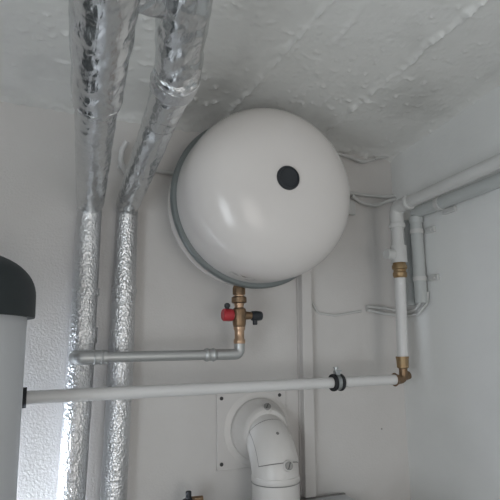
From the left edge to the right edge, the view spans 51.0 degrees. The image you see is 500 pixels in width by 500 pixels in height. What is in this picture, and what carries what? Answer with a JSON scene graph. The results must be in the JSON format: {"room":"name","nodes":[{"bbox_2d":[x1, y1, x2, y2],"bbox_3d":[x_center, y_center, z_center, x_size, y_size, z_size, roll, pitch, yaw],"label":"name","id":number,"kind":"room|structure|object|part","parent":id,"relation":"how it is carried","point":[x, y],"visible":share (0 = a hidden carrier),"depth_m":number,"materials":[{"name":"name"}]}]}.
{"room":"mechanical room","nodes":[
{"label":"mechanical room","id":0,"kind":"room"},
{"bbox_2d":[0,102,410,499],"bbox_3d":[-0.307,0.541,1.051,1.705,2.900,0.120,3,-11,-23],"label":"wall","id":1,"kind":"structure","parent":0,"point":[361,445],"depth_m":1.12,"materials":[{"name":"paint"}]},
{"bbox_2d":[56,0,140,499],"bbox_3d":[-0.212,0.337,0.640,0.076,1.116,0.759,3,-10,-19],"label":"insulated pipe","id":2,"kind":"object","parent":1,"relation":"attached to","point":[101,32],"visible":0.96,"depth_m":0.79,"materials":[{"name":"silver metal"}]},
{"bbox_2d":[118,140,128,173],"bbox_3d":[-0.266,-0.193,1.111,0.026,0.073,0.048,-1,-10,-1],"label":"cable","id":3,"kind":"object","parent":1,"relation":"attached to","point":[125,143],"visible":0.86,"depth_m":1.10,"materials":[{"name":"white plastic"}]},
{"bbox_2d":[100,0,212,499],"bbox_3d":[-0.150,0.335,0.696,0.111,1.182,0.701,2,-10,-17],"label":"insulated pipe","id":4,"kind":"object","parent":1,"relation":"attached to","point":[181,26],"visible":0.94,"depth_m":0.89,"materials":[{"name":"silver metal"}]},
{"bbox_2d":[216,391,285,470],"bbox_3d":[0.006,0.390,1.142,0.166,0.160,0.007,3,-11,-23],"label":"wall plate","id":5,"kind":"object","parent":1,"relation":"attached to","point":[225,460],"visible":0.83,"depth_m":1.12,"materials":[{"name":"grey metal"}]},
{"bbox_2d":[118,164,394,198],"bbox_3d":[0.065,-0.162,1.263,0.753,0.020,0.011,3,-11,-23],"label":"cable","id":6,"kind":"object","parent":1,"relation":"attached to","point":[161,171],"visible":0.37,"depth_m":1.35,"materials":[{"name":"grey paint"}]},
{"bbox_2d":[168,108,355,288],"bbox_3d":[0.087,-0.100,1.107,0.506,0.363,0.292,3,-11,-23],"label":"vessel","id":7,"kind":"object","parent":1,"relation":"attached to","point":[260,197],"visible":1,"depth_m":0.96,"materials":[{"name":"white metal"}]},
{"bbox_2d":[221,285,262,343],"bbox_3d":[-0.016,0.129,1.073,0.086,0.132,0.031,3,-11,-23],"label":"valve","id":8,"kind":"object","parent":7,"relation":"attached to","point":[238,315],"visible":0.99,"depth_m":1.06,"materials":[{"name":"brown metal"}]},
{"bbox_2d":[69,344,244,364],"bbox_3d":[-0.171,0.199,1.009,0.335,0.036,0.054,3,-11,-23],"label":"pipe","id":9,"kind":"object","parent":8,"relation":"attached to","point":[77,357],"visible":1,"depth_m":0.98,"materials":[{"name":"silver metal"}]},
{"bbox_3d":[-0.046,0.115,1.063,0.012,0.015,0.012,3,-11,-23],"label":"seal knob","id":10,"kind":"part","parent":8,"relation":"part of","materials":[{"name":"black plastic"}]},
{"bbox_2d":[233,327,244,343],"bbox_3d":[-0.021,0.174,1.063,0.024,0.040,0.024,3,-11,-23],"label":"socket","id":11,"kind":"object","parent":8,"relation":"attached to","point":[239,331],"depth_m":1.05,"materials":[{"name":"gold metal"}]},
{"bbox_2d":[296,270,315,497],"bbox_3d":[0.128,0.287,1.204,0.036,0.522,0.025,3,-11,-23],"label":"conduit","id":12,"kind":"object","parent":1,"relation":"attached to","point":[307,471],"visible":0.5,"depth_m":1.19,"materials":[{"name":"grey paint"}]},
{"bbox_2d":[300,492,354,499],"bbox_3d":[0.074,0.863,0.909,0.440,0.708,0.300,3,-11,-23],"label":"boiler","id":13,"kind":"object","parent":1,"relation":"attached to","point":[339,496],"visible":1,"depth_m":1.16,"materials":[{"name":"grey"}]},
{"bbox_2d":[183,490,202,499],"bbox_3d":[-0.111,0.493,1.001,0.042,0.063,0.028,3,-11,-23],"label":"valve","id":14,"kind":"object","parent":13,"relation":"attached to","point":[188,493],"visible":1,"depth_m":1.00,"materials":[{"name":"brown metal"}]},
{"bbox_2d":[183,490,192,499],"bbox_3d":[-0.117,0.492,0.998,0.028,0.063,0.028,3,-11,-23],"label":"vent","id":15,"kind":"object","parent":14,"relation":"attached to","point":[188,493],"depth_m":1.00,"materials":[{"name":"black plastic"}]},
{"bbox_2d":[252,483,299,499],"bbox_3d":[0.052,0.494,1.048,0.096,0.063,0.096,3,-11,-23],"label":"flue pipe","id":16,"kind":"object","parent":13,"relation":"on","point":[258,493],"visible":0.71,"depth_m":1.01,"materials":[{"name":"white plastic"}]},
{"bbox_2d":[224,392,299,487],"bbox_3d":[0.043,0.399,1.083,0.158,0.197,0.149,3,-11,-23],"label":"flue elbow","id":17,"kind":"object","parent":16,"relation":"on","point":[257,435],"visible":1,"depth_m":1.07,"materials":[{"name":"white plastic"}]},
{"bbox_3d":[0.074,0.864,0.909,0.440,0.705,0.300,3,-11,-23],"label":"casing","id":18,"kind":"part","parent":13,"relation":"part of","materials":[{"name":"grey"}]},
{"bbox_2d":[312,301,361,316],"bbox_3d":[0.208,0.097,1.284,0.147,0.131,0.007,3,-11,-23],"label":"cable","id":19,"kind":"object","parent":1,"relation":"attached to","point":[313,304],"visible":0.67,"depth_m":1.27,"materials":[{"name":"grey paint"}]},
{"bbox_2d":[329,367,345,390],"bbox_3d":[0.167,0.283,1.161,0.025,0.050,0.133,3,-11,-23],"label":"clamp","id":20,"kind":"object","parent":1,"relation":"attached to","point":[340,380],"visible":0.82,"depth_m":1.10,"materials":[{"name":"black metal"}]},
{"bbox_2d":[26,374,397,404],"bbox_3d":[-0.030,0.269,1.026,0.782,0.023,0.022,3,-11,-23],"label":"pipe","id":21,"kind":"object","parent":20,"relation":"attached to","point":[170,390],"visible":0.92,"depth_m":0.98,"materials":[{"name":"white plastic"}]},
{"bbox_2d":[392,262,411,385],"bbox_3d":[0.344,0.167,1.205,0.054,0.283,0.035,3,-11,-23],"label":"riser pipe","id":22,"kind":"object","parent":21,"relation":"attached to","point":[399,268],"visible":0.98,"depth_m":1.20,"materials":[{"name":"white plastic"}]},
{"bbox_2d":[383,153,499,263],"bbox_3d":[0.480,-0.121,0.923,0.055,0.189,0.748,3,-11,-23],"label":"pipe","id":23,"kind":"object","parent":22,"relation":"on","point":[397,252],"visible":1,"depth_m":1.17,"materials":[{"name":"white plastic"}]},
{"bbox_2d":[337,152,388,162],"bbox_3d":[0.288,-0.244,1.370,0.182,0.035,0.014,3,-11,-23],"label":"cable","id":24,"kind":"object","parent":1,"relation":"attached to","point":[348,156],"visible":0.91,"depth_m":1.36,"materials":[{"name":"grey paint"}]},
{"bbox_2d":[351,195,396,206],"bbox_3d":[0.334,-0.130,1.368,0.164,0.039,0.012,3,-11,-22],"label":"cable","id":25,"kind":"object","parent":1,"relation":"attached to","point":[353,197],"visible":0.92,"depth_m":1.36,"materials":[{"name":"grey paint"}]},
{"bbox_2d":[0,0,499,162],"bbox_3d":[0.384,-0.919,-0.388,1.465,0.731,3.500,3,-11,-23],"label":"ceiling","id":26,"kind":"structure","parent":0,"point":[376,78],"depth_m":0.99,"materials":[{"name":"paint"}]},
{"bbox_2d":[391,86,499,499],"bbox_3d":[1.128,0.292,-0.284,0.120,2.900,3.500,3,-11,-23],"label":"wall","id":27,"kind":"structure","parent":0,"point":[452,394],"depth_m":1.17,"materials":[{"name":"paint"}]},
{"bbox_2d":[366,303,420,312],"bbox_3d":[0.354,0.138,1.279,0.098,0.031,0.101,3,-11,-23],"label":"cable","id":28,"kind":"object","parent":27,"relation":"attached to","point":[418,304],"visible":0.66,"depth_m":1.30,"materials":[{"name":"grey paint"}]},
{"bbox_2d":[366,292,428,316],"bbox_3d":[0.372,0.139,1.303,0.153,0.057,0.071,-5,-11,25],"label":"cable","id":29,"kind":"object","parent":27,"relation":"attached to","point":[422,308],"visible":0.73,"depth_m":1.30,"materials":[{"name":"grey plastic"}]},
{"bbox_2d":[404,220,415,305],"bbox_3d":[0.395,0.032,1.306,0.023,0.213,0.023,3,-11,-23],"label":"conduit","id":30,"kind":"object","parent":27,"relation":"attached to","point":[410,295],"visible":0.6,"depth_m":1.29,"materials":[{"name":"grey paint"}]},
{"bbox_2d":[409,215,427,302],"bbox_3d":[0.407,0.022,1.266,0.034,0.212,0.034,3,-11,-23],"label":"conduit","id":31,"kind":"object","parent":27,"relation":"attached to","point":[417,241],"visible":0.99,"depth_m":1.25,"materials":[{"name":"grey paint"}]},
{"bbox_2d":[410,226,435,234],"bbox_3d":[0.414,-0.047,1.265,0.036,0.014,0.062,3,-11,-23],"label":"clip","id":32,"kind":"object","parent":27,"relation":"attached to","point":[430,229],"visible":0.94,"depth_m":1.26,"materials":[{"name":"grey paint"}]},
{"bbox_2d":[413,274,439,280],"bbox_3d":[0.415,0.067,1.246,0.036,0.014,0.062,3,-11,-23],"label":"clip","id":33,"kind":"object","parent":27,"relation":"attached to","point":[434,277],"visible":0.98,"depth_m":1.24,"materials":[{"name":"grey paint"}]},
{"bbox_2d":[432,196,456,214],"bbox_3d":[0.445,-0.106,1.200,0.037,0.041,0.040,3,-11,-23],"label":"clip","id":34,"kind":"object","parent":27,"relation":"attached to","point":[445,211],"visible":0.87,"depth_m":1.20,"materials":[{"name":"grey paint"}]},
{"bbox_2d":[410,172,499,216],"bbox_3d":[0.524,-0.151,1.012,0.030,0.052,0.613,3,-11,-23],"label":"pipe","id":35,"kind":"object","parent":27,"relation":"attached to","point":[488,184],"visible":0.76,"depth_m":1.14,"materials":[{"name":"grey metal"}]},
{"bbox_3d":[0.414,1.539,-0.813,1.705,0.120,3.740,3,-11,-23],"label":"floor","id":36,"kind":"structure","parent":0,"visible":0},
{"bbox_2d":[0,256,35,499],"bbox_3d":[-0.492,0.851,0.585,0.385,1.735,0.385,3,-11,-23],"label":"storage tank","id":37,"kind":"object","parent":36,"relation":"on","point":[17,288],"visible":0.99,"depth_m":0.70,"materials":[{"name":"grey metal"}]},
{"bbox_2d":[22,387,26,407],"bbox_3d":[-0.406,0.246,0.868,0.066,0.034,0.034,3,-11,-23],"label":"socket","id":38,"kind":"object","parent":37,"relation":"attached to","point":[24,397],"depth_m":0.87,"materials":[{"name":"black plastic"}]}
]}

